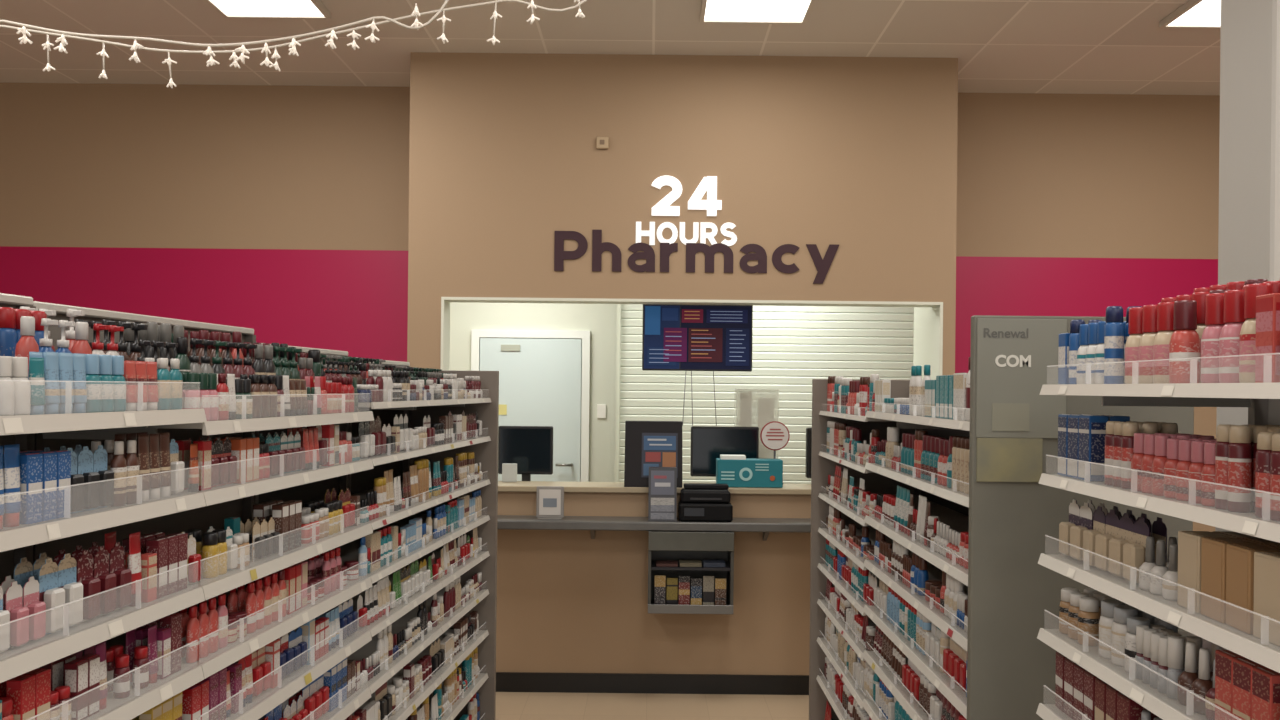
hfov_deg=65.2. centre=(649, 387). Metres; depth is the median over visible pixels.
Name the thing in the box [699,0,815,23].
recessed light
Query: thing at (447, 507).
carton
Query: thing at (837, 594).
blister pack
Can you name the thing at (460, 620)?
carton
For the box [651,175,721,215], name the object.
number sign
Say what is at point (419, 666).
pill bottle
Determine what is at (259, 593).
shampoo bottle
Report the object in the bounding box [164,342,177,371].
pump bottle
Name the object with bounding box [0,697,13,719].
pill bottle
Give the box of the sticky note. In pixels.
[499,404,506,414]
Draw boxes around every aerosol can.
[0,307,16,356]
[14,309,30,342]
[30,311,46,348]
[308,350,320,376]
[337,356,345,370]
[345,356,349,370]
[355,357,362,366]
[359,363,365,384]
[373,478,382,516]
[378,477,385,515]
[407,708,416,719]
[414,460,422,501]
[417,372,422,379]
[420,696,428,719]
[421,459,428,499]
[421,460,425,500]
[433,683,441,719]
[443,458,450,491]
[443,673,451,707]
[447,457,452,490]
[452,671,454,704]
[454,668,456,701]
[455,453,462,486]
[457,667,460,696]
[457,669,458,699]
[460,453,464,486]
[462,452,466,485]
[462,655,469,687]
[467,452,472,483]
[469,652,471,684]
[470,452,474,482]
[472,651,473,682]
[473,647,477,678]
[825,539,826,564]
[827,376,829,410]
[827,421,828,451]
[827,540,828,565]
[828,421,830,452]
[829,376,835,411]
[829,421,835,452]
[831,422,832,453]
[832,422,834,453]
[834,376,836,411]
[834,422,840,454]
[835,422,839,454]
[836,376,843,412]
[837,423,839,455]
[837,549,838,576]
[838,423,840,455]
[838,631,840,657]
[839,378,845,412]
[839,550,840,577]
[840,423,847,456]
[840,552,845,579]
[840,634,845,662]
[841,379,842,412]
[843,379,844,412]
[844,378,851,413]
[858,567,859,596]
[859,377,861,415]
[859,568,861,598]
[861,377,869,415]
[861,570,868,601]
[867,380,869,410]
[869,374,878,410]
[871,429,879,462]
[879,679,881,710]
[881,682,883,713]
[883,684,885,717]
[886,687,893,719]
[899,596,902,632]
[902,599,905,634]
[905,601,907,637]
[907,603,910,640]
[910,605,913,643]
[913,608,916,645]
[914,430,918,476]
[916,610,919,648]
[917,430,927,477]
[919,613,922,651]
[922,615,930,655]
[940,630,949,672]
[952,436,962,489]
[956,437,961,490]
[960,437,969,491]
[964,438,969,493]
[966,661,966,696]
[1069,320,1084,383]
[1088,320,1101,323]
[1104,306,1123,383]
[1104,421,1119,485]
[1113,422,1123,486]
[1121,422,1138,488]
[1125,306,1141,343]
[1135,422,1147,432]
[1142,423,1158,433]
[1154,422,1166,432]
[1161,423,1177,433]
[1215,424,1231,509]
[1227,425,1251,512]
[1247,425,1254,445]
[1251,425,1268,511]
[1255,432,1276,518]
[1267,426,1279,432]
[1270,433,1279,520]
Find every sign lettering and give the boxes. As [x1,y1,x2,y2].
[554,230,838,283]
[636,222,736,245]
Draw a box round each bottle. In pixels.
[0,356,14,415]
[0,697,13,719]
[6,581,28,650]
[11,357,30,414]
[15,316,38,370]
[20,306,37,310]
[23,576,45,644]
[39,309,55,351]
[39,318,57,351]
[50,691,59,719]
[54,686,71,719]
[55,320,74,352]
[65,309,84,350]
[71,322,91,353]
[75,319,90,326]
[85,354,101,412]
[89,321,100,350]
[91,441,100,453]
[92,324,108,354]
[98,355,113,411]
[101,319,117,353]
[104,440,113,469]
[106,325,123,355]
[106,649,114,691]
[109,645,122,663]
[110,441,126,506]
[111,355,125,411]
[113,654,129,698]
[115,321,132,360]
[124,322,134,355]
[125,440,138,503]
[129,323,147,360]
[133,646,148,688]
[137,340,152,360]
[138,323,146,347]
[144,322,160,357]
[145,358,154,361]
[151,341,165,361]
[157,358,170,409]
[158,325,159,340]
[159,323,174,358]
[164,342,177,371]
[170,359,182,409]
[172,325,183,357]
[175,337,190,372]
[179,531,192,538]
[179,608,188,657]
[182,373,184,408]
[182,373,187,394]
[184,330,189,357]
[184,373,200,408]
[186,605,199,663]
[188,529,202,554]
[189,331,198,355]
[189,338,203,372]
[196,330,211,365]
[197,601,208,657]
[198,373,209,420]
[200,339,215,372]
[201,532,218,577]
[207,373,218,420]
[207,597,218,653]
[210,331,222,366]
[211,340,226,373]
[212,530,226,574]
[216,373,228,419]
[216,593,227,648]
[221,333,232,365]
[223,341,237,378]
[227,588,238,612]
[231,332,243,366]
[232,535,243,568]
[233,342,247,378]
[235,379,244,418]
[236,585,246,611]
[238,533,249,565]
[240,374,247,378]
[243,342,252,365]
[243,343,256,378]
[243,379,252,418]
[245,582,256,633]
[250,374,261,417]
[252,343,259,361]
[252,344,265,374]
[254,579,263,629]
[259,443,269,477]
[259,444,263,478]
[260,375,269,417]
[262,575,271,625]
[264,345,275,374]
[268,375,276,416]
[270,572,278,621]
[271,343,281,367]
[273,346,285,374]
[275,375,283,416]
[277,570,286,617]
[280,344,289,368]
[281,347,293,379]
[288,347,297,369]
[289,348,301,379]
[298,353,305,370]
[299,358,307,384]
[301,516,309,543]
[302,507,310,514]
[304,502,314,512]
[305,514,314,541]
[306,358,314,381]
[307,387,312,414]
[308,557,315,580]
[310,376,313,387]
[311,387,316,414]
[311,501,319,511]
[311,513,319,539]
[314,554,320,577]
[315,500,323,507]
[315,509,324,538]
[320,354,326,376]
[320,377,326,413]
[320,508,328,536]
[320,553,323,577]
[322,551,330,594]
[323,355,331,373]
[323,361,333,381]
[323,503,333,534]
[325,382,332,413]
[328,502,338,532]
[329,355,336,369]
[329,549,336,591]
[331,361,338,376]
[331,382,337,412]
[332,377,337,382]
[333,500,342,531]
[334,355,341,369]
[335,361,343,376]
[335,547,341,588]
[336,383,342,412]
[339,431,346,462]
[339,432,342,463]
[341,362,348,376]
[341,377,348,412]
[346,362,353,384]
[347,377,353,411]
[347,432,351,461]
[349,357,355,370]
[351,362,358,384]
[351,437,355,460]
[355,437,359,460]
[356,363,363,384]
[358,385,367,402]
[358,537,366,575]
[360,500,365,522]
[360,660,364,685]
[362,658,367,682]
[364,499,368,521]
[365,363,369,382]
[365,658,370,680]
[366,370,374,384]
[366,493,372,520]
[367,385,371,401]
[368,655,373,677]
[370,385,375,401]
[370,492,375,518]
[371,700,380,719]
[373,370,376,379]
[373,491,378,517]
[374,385,378,401]
[375,370,382,401]
[376,631,383,670]
[377,530,383,566]
[382,370,387,401]
[382,528,387,564]
[382,627,387,666]
[386,370,392,401]
[386,526,391,562]
[387,624,392,663]
[387,685,395,715]
[392,371,397,382]
[392,383,395,400]
[392,678,402,707]
[393,636,395,659]
[394,634,398,657]
[395,383,398,400]
[395,688,398,711]
[397,633,401,655]
[398,383,401,400]
[399,371,406,400]
[399,631,403,652]
[401,489,404,508]
[402,629,406,651]
[402,680,408,701]
[402,683,405,704]
[405,371,409,400]
[406,621,414,644]
[408,430,415,449]
[409,619,417,642]
[412,617,420,639]
[413,429,418,448]
[414,427,421,448]
[414,670,415,694]
[415,664,422,688]
[415,667,419,691]
[417,602,423,637]
[417,660,425,685]
[419,383,424,399]
[420,426,426,447]
[420,657,428,682]
[421,427,423,447]
[423,600,427,634]
[423,655,431,679]
[425,385,428,399]
[425,510,431,541]
[426,380,433,399]
[427,385,430,399]
[428,612,431,630]
[431,424,438,444]
[431,593,437,626]
[433,372,435,385]
[434,507,439,537]
[435,423,441,444]
[436,384,443,399]
[436,559,440,578]
[436,595,443,621]
[438,506,442,535]
[438,558,442,577]
[440,423,443,443]
[440,472,443,493]
[441,504,445,534]
[442,471,446,492]
[442,695,445,714]
[443,374,446,383]
[443,585,449,616]
[444,470,448,492]
[444,693,447,711]
[445,380,451,398]
[445,633,453,656]
[446,691,449,709]
[447,502,451,531]
[448,583,452,614]
[450,374,454,398]
[450,501,454,529]
[451,581,455,611]
[453,500,457,528]
[454,374,457,398]
[454,578,458,609]
[454,634,458,652]
[454,636,456,654]
[455,472,457,488]
[457,548,459,566]
[457,577,460,607]
[458,547,461,564]
[462,671,465,691]
[463,587,466,602]
[464,671,467,689]
[465,376,468,386]
[466,581,471,597]
[467,466,470,483]
[467,697,473,719]
[468,579,473,596]
[471,376,475,397]
[471,537,474,556]
[472,492,476,518]
[473,574,477,593]
[473,693,476,719]
[475,376,477,397]
[475,491,478,517]
[475,573,478,592]
[476,693,479,719]
[477,376,480,397]
[477,490,481,516]
[477,614,478,633]
[479,463,482,479]
[824,657,827,677]
[825,615,827,639]
[826,659,831,680]
[827,475,831,494]
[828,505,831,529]
[828,541,830,567]
[828,619,830,644]
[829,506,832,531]
[829,587,834,606]
[830,543,832,569]
[830,622,835,646]
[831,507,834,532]
[832,545,837,570]
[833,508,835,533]
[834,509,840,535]
[834,674,839,693]
[841,439,844,457]
[842,684,846,707]
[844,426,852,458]
[844,600,850,624]
[844,641,847,667]
[844,687,848,710]
[846,643,849,670]
[846,690,851,713]
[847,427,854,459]
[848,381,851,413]
[848,695,853,716]
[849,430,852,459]
[849,646,851,673]
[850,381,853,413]
[850,698,853,719]
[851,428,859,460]
[851,487,858,508]
[851,561,854,590]
[851,649,856,676]
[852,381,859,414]
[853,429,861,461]
[853,489,856,509]
[853,564,856,592]
[853,614,860,634]
[854,393,857,414]
[855,489,858,511]
[855,565,858,595]
[855,616,861,637]
[856,443,859,462]
[856,707,861,719]
[857,617,863,639]
[858,443,862,463]
[858,710,865,719]
[859,444,863,463]
[859,620,862,642]
[861,440,866,464]
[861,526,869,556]
[862,491,870,515]
[863,444,866,464]
[864,495,867,516]
[864,661,867,695]
[865,495,869,515]
[865,626,873,649]
[866,664,870,698]
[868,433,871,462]
[868,628,874,650]
[869,494,876,515]
[869,668,874,699]
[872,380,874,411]
[872,500,876,515]
[873,672,879,702]
[874,494,879,516]
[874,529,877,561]
[875,441,879,463]
[876,495,880,517]
[877,441,880,463]
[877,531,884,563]
[878,496,882,518]
[879,439,883,464]
[881,440,885,465]
[882,494,891,521]
[883,440,886,465]
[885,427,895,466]
[885,495,894,522]
[887,497,895,524]
[887,586,891,620]
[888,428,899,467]
[890,498,895,526]
[890,589,894,623]
[891,445,896,468]
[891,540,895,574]
[893,446,897,469]
[893,591,897,626]
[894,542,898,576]
[894,699,898,719]
[895,446,900,470]
[896,595,899,629]
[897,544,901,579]
[898,443,902,470]
[898,703,902,719]
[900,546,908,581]
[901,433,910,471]
[901,708,906,719]
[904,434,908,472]
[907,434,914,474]
[909,366,915,414]
[910,509,915,537]
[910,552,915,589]
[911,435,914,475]
[912,510,917,538]
[913,366,921,415]
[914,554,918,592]
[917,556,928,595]
[919,673,925,708]
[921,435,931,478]
[922,365,930,416]
[923,678,929,712]
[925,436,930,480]
[927,516,938,547]
[927,682,935,717]
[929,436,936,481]
[931,518,937,549]
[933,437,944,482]
[934,521,939,550]
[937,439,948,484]
[937,522,943,552]
[940,524,946,554]
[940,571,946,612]
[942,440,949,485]
[943,525,949,556]
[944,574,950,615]
[946,529,952,557]
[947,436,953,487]
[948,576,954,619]
[949,530,955,559]
[952,532,958,561]
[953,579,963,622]
[955,533,960,563]
[959,532,968,565]
[964,534,968,568]
[965,357,969,420]
[1059,588,1079,634]
[1068,592,1088,639]
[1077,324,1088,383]
[1077,597,1099,645]
[1084,588,1098,596]
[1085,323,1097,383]
[1093,592,1109,615]
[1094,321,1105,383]
[1095,509,1119,571]
[1099,599,1124,658]
[1109,513,1133,577]
[1111,605,1138,666]
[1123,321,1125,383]
[1123,517,1149,583]
[1124,616,1149,674]
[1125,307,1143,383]
[1129,605,1142,616]
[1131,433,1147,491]
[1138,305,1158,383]
[1139,537,1155,590]
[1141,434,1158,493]
[1141,710,1150,719]
[1143,611,1155,628]
[1149,540,1168,595]
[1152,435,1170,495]
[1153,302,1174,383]
[1154,617,1177,632]
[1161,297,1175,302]
[1162,544,1177,600]
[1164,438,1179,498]
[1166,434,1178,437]
[1166,537,1176,568]
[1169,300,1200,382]
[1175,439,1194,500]
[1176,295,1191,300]
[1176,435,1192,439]
[1178,641,1197,706]
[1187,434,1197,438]
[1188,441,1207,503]
[1191,648,1212,714]
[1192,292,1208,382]
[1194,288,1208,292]
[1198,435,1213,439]
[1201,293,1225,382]
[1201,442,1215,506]
[1205,659,1214,719]
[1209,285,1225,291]
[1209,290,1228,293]
[1210,643,1222,680]
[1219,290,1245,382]
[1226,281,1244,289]
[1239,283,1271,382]
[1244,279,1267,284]
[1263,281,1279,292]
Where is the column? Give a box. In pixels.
[1215,0,1279,530]
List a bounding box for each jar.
[228,611,246,638]
[228,616,236,642]
[307,580,317,600]
[307,583,311,603]
[309,577,324,597]
[341,566,346,585]
[344,561,358,579]
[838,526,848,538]
[842,529,848,541]
[845,531,848,543]
[853,536,861,550]
[855,537,861,552]
[858,540,870,554]
[863,544,873,558]
[866,546,873,559]
[869,548,873,559]
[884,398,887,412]
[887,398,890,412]
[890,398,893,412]
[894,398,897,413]
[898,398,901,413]
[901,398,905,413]
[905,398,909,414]
[925,580,941,601]
[930,583,941,605]
[935,587,940,609]
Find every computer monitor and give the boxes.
[498,426,552,480]
[690,426,758,476]
[805,428,811,477]
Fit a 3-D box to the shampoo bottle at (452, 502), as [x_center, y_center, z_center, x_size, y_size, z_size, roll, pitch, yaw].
[-0.743,0.478,3.750,0.022,0.108,0.037,1,0,7]
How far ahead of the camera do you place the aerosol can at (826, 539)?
4.17 m
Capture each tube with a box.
[0,445,4,529]
[3,444,20,526]
[28,352,42,379]
[29,357,44,414]
[43,352,45,378]
[44,352,59,413]
[59,352,73,413]
[72,353,86,412]
[74,650,82,658]
[84,645,94,655]
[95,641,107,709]
[104,531,115,553]
[115,434,125,456]
[125,360,136,410]
[125,629,135,682]
[126,433,136,454]
[128,532,141,606]
[136,361,147,410]
[137,432,147,453]
[137,434,150,501]
[147,362,158,410]
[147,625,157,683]
[149,433,160,499]
[159,432,170,497]
[188,443,198,491]
[226,670,230,717]
[227,374,235,419]
[238,657,245,707]
[245,653,252,703]
[282,375,290,415]
[289,380,296,415]
[292,428,296,436]
[295,380,301,414]
[298,427,302,446]
[301,380,307,414]
[302,429,309,469]
[305,376,309,388]
[308,428,314,468]
[313,428,319,467]
[314,376,321,413]
[326,612,331,650]
[330,609,335,647]
[335,607,340,644]
[353,377,358,411]
[364,589,370,625]
[367,548,370,573]
[369,586,374,622]
[371,653,375,675]
[373,584,378,619]
[374,652,377,674]
[375,650,379,672]
[377,580,382,617]
[381,578,386,614]
[384,471,389,513]
[385,576,389,612]
[388,469,394,512]
[392,571,397,606]
[393,477,398,510]
[397,476,401,509]
[397,569,401,604]
[398,533,400,557]
[400,529,405,555]
[401,535,402,556]
[402,472,407,506]
[405,629,408,649]
[406,471,411,505]
[408,627,411,646]
[410,385,412,400]
[410,465,414,504]
[414,380,417,400]
[414,464,418,503]
[418,708,421,719]
[419,385,420,399]
[422,524,424,545]
[422,705,424,719]
[426,526,427,543]
[428,556,432,584]
[429,461,431,498]
[430,697,435,719]
[432,462,438,495]
[433,518,436,538]
[434,694,438,719]
[435,386,438,399]
[437,461,441,494]
[438,602,439,623]
[440,548,444,575]
[443,544,447,574]
[446,543,449,572]
[449,542,452,570]
[451,540,454,569]
[453,459,455,489]
[454,456,459,487]
[454,539,457,567]
[458,378,461,398]
[458,381,459,398]
[461,667,462,694]
[462,378,463,398]
[464,585,467,601]
[473,528,476,554]
[475,527,478,553]
[477,573,480,590]
[825,578,828,600]
[825,702,827,719]
[827,580,829,602]
[828,581,832,603]
[833,465,837,497]
[835,466,838,498]
[837,466,840,499]
[839,471,842,501]
[839,593,842,617]
[841,467,844,502]
[841,520,844,540]
[841,595,844,619]
[842,597,846,621]
[843,468,848,503]
[848,476,851,506]
[849,477,853,507]
[851,525,855,548]
[852,699,855,719]
[854,702,859,719]
[857,478,862,512]
[860,479,864,513]
[861,616,865,644]
[863,615,868,646]
[874,625,877,653]
[876,627,880,656]
[878,630,882,658]
[879,540,883,564]
[880,541,885,565]
[881,632,885,661]
[883,543,884,568]
[883,636,887,664]
[885,542,890,569]
[886,543,891,570]
[886,638,890,667]
[888,548,892,571]
[888,641,893,671]
[889,549,892,572]
[891,644,895,674]
[894,485,899,527]
[894,646,898,677]
[897,486,902,529]
[897,649,901,680]
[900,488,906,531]
[900,652,905,684]
[902,554,907,582]
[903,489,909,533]
[904,555,910,584]
[906,557,911,585]
[907,494,913,535]
[908,558,911,587]
[916,495,922,540]
[920,496,926,542]
[924,502,930,544]
[941,696,946,719]
[945,700,950,719]
[950,704,954,719]
[954,708,960,719]
[957,592,963,625]
[959,593,966,627]
[962,595,967,629]
[964,599,967,631]
[967,601,967,632]
[1135,625,1149,679]
[1142,629,1157,683]
[1150,632,1164,688]
[1152,625,1165,632]
[1158,636,1167,693]
[1160,629,1173,635]
[1167,632,1181,635]
[1167,636,1183,699]
[1180,636,1185,670]
[1186,636,1201,672]
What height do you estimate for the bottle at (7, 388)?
0.085 m
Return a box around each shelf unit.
[0,293,206,719]
[32,301,373,719]
[254,342,444,719]
[348,360,498,719]
[809,379,969,719]
[862,411,969,719]
[1036,382,1279,719]
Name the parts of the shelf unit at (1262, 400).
price rail, shelf, price rail, shelf, price rail, price rail, price rail, shelf, shelf, shelf, panel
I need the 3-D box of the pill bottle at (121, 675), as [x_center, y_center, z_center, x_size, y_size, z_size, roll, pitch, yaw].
[-0.907,0.495,1.718,0.025,0.071,0.026,1,0,4]
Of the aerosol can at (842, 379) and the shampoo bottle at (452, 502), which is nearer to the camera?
the shampoo bottle at (452, 502)
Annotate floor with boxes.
[495,692,808,719]
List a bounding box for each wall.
[0,83,409,361]
[407,52,957,674]
[449,302,620,481]
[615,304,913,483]
[913,307,931,379]
[955,93,1219,531]
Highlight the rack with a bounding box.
[648,531,733,613]
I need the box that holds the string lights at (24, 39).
[0,0,448,66]
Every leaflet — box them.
[654,575,665,603]
[666,578,677,604]
[679,576,689,604]
[691,578,701,604]
[703,576,713,604]
[715,578,725,604]
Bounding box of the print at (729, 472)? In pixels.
[721,464,774,480]
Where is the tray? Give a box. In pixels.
[684,483,728,488]
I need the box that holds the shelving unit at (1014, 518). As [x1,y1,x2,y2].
[967,315,1193,719]
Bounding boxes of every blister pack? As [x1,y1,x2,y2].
[0,586,9,652]
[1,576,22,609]
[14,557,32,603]
[33,553,52,581]
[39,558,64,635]
[53,549,76,581]
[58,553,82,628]
[59,446,65,450]
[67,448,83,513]
[71,545,93,578]
[73,445,82,458]
[77,446,99,512]
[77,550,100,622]
[88,541,99,574]
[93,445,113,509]
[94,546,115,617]
[109,542,131,610]
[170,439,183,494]
[187,535,200,584]
[207,438,218,486]
[213,438,227,486]
[223,437,236,484]
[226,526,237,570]
[240,521,243,532]
[244,519,251,555]
[252,517,259,529]
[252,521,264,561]
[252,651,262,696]
[257,646,270,690]
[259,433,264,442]
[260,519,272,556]
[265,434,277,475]
[265,710,272,719]
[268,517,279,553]
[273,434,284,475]
[273,703,287,719]
[278,638,285,680]
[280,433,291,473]
[280,633,293,675]
[282,699,287,712]
[283,704,294,719]
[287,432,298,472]
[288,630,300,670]
[288,695,298,713]
[290,699,300,719]
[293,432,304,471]
[294,690,301,696]
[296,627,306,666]
[297,695,307,719]
[302,684,314,719]
[309,679,321,719]
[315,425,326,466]
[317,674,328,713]
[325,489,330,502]
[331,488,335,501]
[338,604,346,639]
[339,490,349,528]
[342,601,352,636]
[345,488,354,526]
[348,598,357,632]
[357,595,366,628]
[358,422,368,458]
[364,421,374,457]
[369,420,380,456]
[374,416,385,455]
[375,687,386,719]
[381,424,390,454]
[381,682,391,717]
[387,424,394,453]
[389,580,394,608]
[393,414,403,449]
[399,414,408,450]
[400,570,406,600]
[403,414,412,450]
[403,567,410,597]
[407,565,414,595]
[410,562,418,592]
[414,560,422,589]
[419,561,426,587]
[423,416,430,444]
[423,559,429,584]
[427,415,434,445]
[430,644,437,672]
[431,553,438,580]
[433,641,440,669]
[437,638,444,666]
[448,411,455,440]
[458,536,464,562]
[461,535,467,560]
[462,411,468,437]
[464,533,469,558]
[466,414,471,438]
[467,535,472,556]
[467,628,469,641]
[468,413,474,436]
[468,619,471,638]
[469,615,474,636]
[471,413,476,437]
[473,413,478,437]
[475,409,481,436]
[477,529,481,551]
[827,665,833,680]
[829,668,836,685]
[831,587,836,606]
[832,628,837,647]
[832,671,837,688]
[833,557,836,571]
[833,589,838,608]
[834,591,840,611]
[835,639,837,653]
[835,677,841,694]
[837,598,840,613]
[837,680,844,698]
[840,685,842,702]
[841,556,847,579]
[844,558,850,581]
[846,560,852,583]
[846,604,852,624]
[848,570,850,586]
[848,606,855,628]
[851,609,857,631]
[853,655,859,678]
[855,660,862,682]
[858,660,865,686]
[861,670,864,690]
[863,571,870,601]
[866,574,873,604]
[869,576,876,605]
[874,579,881,606]
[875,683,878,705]
[877,581,884,609]
[880,585,887,612]
[883,595,886,615]
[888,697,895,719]
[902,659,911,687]
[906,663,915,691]
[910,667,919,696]
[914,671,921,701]
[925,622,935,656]
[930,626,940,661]
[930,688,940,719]
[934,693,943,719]
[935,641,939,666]
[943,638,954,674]
[948,642,960,680]
[954,647,966,685]
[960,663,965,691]
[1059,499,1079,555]
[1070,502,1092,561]
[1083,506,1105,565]
[1088,499,1094,512]
[1096,503,1107,514]
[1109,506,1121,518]
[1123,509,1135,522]
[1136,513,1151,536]
[1152,517,1166,562]
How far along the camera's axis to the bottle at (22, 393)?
1.46 m
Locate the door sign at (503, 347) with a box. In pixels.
[501,345,519,350]
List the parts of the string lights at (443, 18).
bulb, bulb, bulb, bulb, bulb, bulb, bulb, bulb, bulb, bulb, bulb, bulb, bulb, bulb, bulb, bulb, bulb, bulb, bulb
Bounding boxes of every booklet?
[656,560,677,566]
[679,560,701,566]
[702,559,724,566]
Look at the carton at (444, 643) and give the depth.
3.65 m
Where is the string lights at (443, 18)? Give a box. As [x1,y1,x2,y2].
[0,0,587,87]
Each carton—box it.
[0,681,5,697]
[0,700,1,719]
[6,675,34,719]
[19,453,42,523]
[20,450,43,452]
[22,669,50,719]
[38,452,56,521]
[39,659,63,690]
[49,450,70,518]
[61,654,75,685]
[64,659,87,719]
[77,654,99,716]
[122,537,144,553]
[124,552,128,568]
[136,627,149,646]
[138,620,157,628]
[139,703,161,719]
[140,535,154,552]
[141,553,156,602]
[145,532,164,537]
[146,538,167,598]
[157,628,170,678]
[158,535,177,594]
[159,613,181,674]
[162,697,172,719]
[169,533,187,591]
[172,692,181,719]
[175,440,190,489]
[182,685,200,719]
[193,440,211,490]
[195,680,208,719]
[204,672,217,719]
[218,667,226,719]
[224,517,239,534]
[227,663,241,713]
[231,439,245,483]
[239,438,252,481]
[249,437,258,480]
[253,503,269,524]
[262,501,276,517]
[265,639,279,688]
[268,500,282,503]
[272,503,288,552]
[279,502,294,550]
[282,566,294,614]
[286,500,301,548]
[292,564,300,610]
[297,561,307,607]
[300,618,314,664]
[307,426,315,434]
[315,620,323,657]
[315,623,319,660]
[318,617,328,654]
[321,424,333,465]
[324,665,336,711]
[334,424,338,464]
[336,661,341,707]
[341,658,346,702]
[347,660,354,694]
[347,663,350,698]
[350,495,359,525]
[354,709,365,719]
[355,660,359,690]
[363,708,370,719]
[364,533,375,571]
[364,705,373,719]
[368,702,377,719]
[373,531,380,569]
[391,426,399,452]
[391,526,397,560]
[400,526,409,554]
[403,663,414,698]
[405,525,412,552]
[408,524,415,550]
[409,519,418,548]
[414,518,421,547]
[439,416,447,443]
[440,640,447,665]
[443,638,449,662]
[445,505,449,532]
[445,636,452,660]
[446,415,452,442]
[448,416,450,442]
[453,415,459,441]
[454,622,462,650]
[455,414,461,440]
[457,499,463,525]
[457,500,461,527]
[457,619,464,648]
[458,496,466,524]
[460,617,467,645]
[462,416,464,440]
[462,495,468,522]
[464,416,466,439]
[469,497,474,519]
[469,498,472,520]
[469,499,470,521]
[470,611,476,636]
[716,455,782,487]
[875,379,877,411]
[877,379,880,411]
[880,379,890,411]
[924,380,927,416]
[928,380,931,416]
[932,380,935,417]
[936,375,940,417]
[940,375,944,418]
[944,375,948,418]
[949,375,952,419]
[953,373,958,419]
[958,373,967,420]
[1055,652,1066,711]
[1058,333,1069,383]
[1058,414,1071,476]
[1064,658,1075,718]
[1067,415,1078,478]
[1073,664,1084,719]
[1078,415,1108,481]
[1084,670,1095,719]
[1095,677,1106,719]
[1101,415,1129,421]
[1106,684,1118,719]
[1117,692,1146,719]
[1150,712,1162,719]
[1177,531,1229,612]
[1201,537,1254,623]
[1212,531,1257,537]
[1215,650,1244,719]
[1226,543,1279,634]
[1232,658,1264,719]
[1236,537,1279,544]
[1252,666,1279,719]
[1253,551,1279,645]
[1255,293,1279,382]
[1263,544,1279,549]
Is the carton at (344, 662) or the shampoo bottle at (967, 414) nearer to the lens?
the shampoo bottle at (967, 414)
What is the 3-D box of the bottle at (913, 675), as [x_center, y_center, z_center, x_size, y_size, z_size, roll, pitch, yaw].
[0.742,0.812,2.801,0.021,0.110,0.042,1,0,1]
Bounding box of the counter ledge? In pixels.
[497,515,810,540]
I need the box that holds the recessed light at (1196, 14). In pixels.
[1159,0,1220,28]
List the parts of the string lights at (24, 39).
bulb, bulb, bulb, bulb, bulb, bulb, bulb, bulb, bulb, bulb, bulb, bulb, bulb, bulb, bulb, bulb, bulb, bulb, bulb, bulb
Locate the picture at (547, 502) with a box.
[543,498,556,506]
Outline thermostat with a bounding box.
[596,137,608,148]
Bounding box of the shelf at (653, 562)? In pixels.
[651,560,729,570]
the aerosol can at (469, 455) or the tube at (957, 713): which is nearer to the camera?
the tube at (957, 713)
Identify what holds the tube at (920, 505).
on the shelf unit at (937, 563)
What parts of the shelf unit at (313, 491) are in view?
panel, rail, shelf, shelf, shelf, shelf, shelf, shelf, shelf, price rail, price rail, price rail, price rail, price rail, price rail, price rail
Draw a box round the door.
[480,338,581,481]
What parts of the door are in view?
handle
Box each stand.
[536,486,563,518]
[624,421,681,487]
[648,467,676,520]
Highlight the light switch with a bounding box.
[597,404,605,417]
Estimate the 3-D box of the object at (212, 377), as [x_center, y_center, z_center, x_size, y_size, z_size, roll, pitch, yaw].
[-0.881,0.018,2.005,0.028,0.095,0.032,1,0,4]
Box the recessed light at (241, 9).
[204,0,330,18]
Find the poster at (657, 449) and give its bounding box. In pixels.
[641,433,677,477]
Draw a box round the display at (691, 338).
[642,304,752,425]
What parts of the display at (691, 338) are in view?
screen panel, screen panel, screen panel, screen panel, screen panel, screen panel, casing, screen panel, screen panel, screen panel, screen panel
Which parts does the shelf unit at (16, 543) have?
panel, rail, shelf, shelf, price rail, price rail, price rail, shelf, shelf, price rail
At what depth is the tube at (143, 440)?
1.76 m
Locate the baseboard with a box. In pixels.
[496,672,808,694]
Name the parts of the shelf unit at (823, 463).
price rail, price rail, price rail, price rail, price rail, price rail, shelf, price rail, price rail, shelf, shelf, shelf, shelf, panel, shelf, shelf, shelf, panel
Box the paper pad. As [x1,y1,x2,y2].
[502,463,516,481]
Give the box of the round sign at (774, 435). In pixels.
[760,421,789,458]
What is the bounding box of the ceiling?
[0,0,1220,94]
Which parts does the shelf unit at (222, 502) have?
rail, panel, shelf, shelf, shelf, shelf, price rail, price rail, price rail, price rail, shelf, price rail, shelf, price rail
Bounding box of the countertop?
[498,481,810,494]
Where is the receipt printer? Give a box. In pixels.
[678,483,732,521]
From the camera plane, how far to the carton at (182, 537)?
1.88 m
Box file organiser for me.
[739,392,773,458]
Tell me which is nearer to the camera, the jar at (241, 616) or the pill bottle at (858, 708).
the jar at (241, 616)
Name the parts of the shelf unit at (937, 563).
price rail, shelf, price rail, shelf, price rail, price rail, price rail, price rail, shelf, price rail, shelf, shelf, shelf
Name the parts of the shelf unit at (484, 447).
panel, rail, shelf, shelf, shelf, shelf, shelf, shelf, shelf, panel, shelf, price rail, price rail, price rail, price rail, price rail, price rail, price rail, price rail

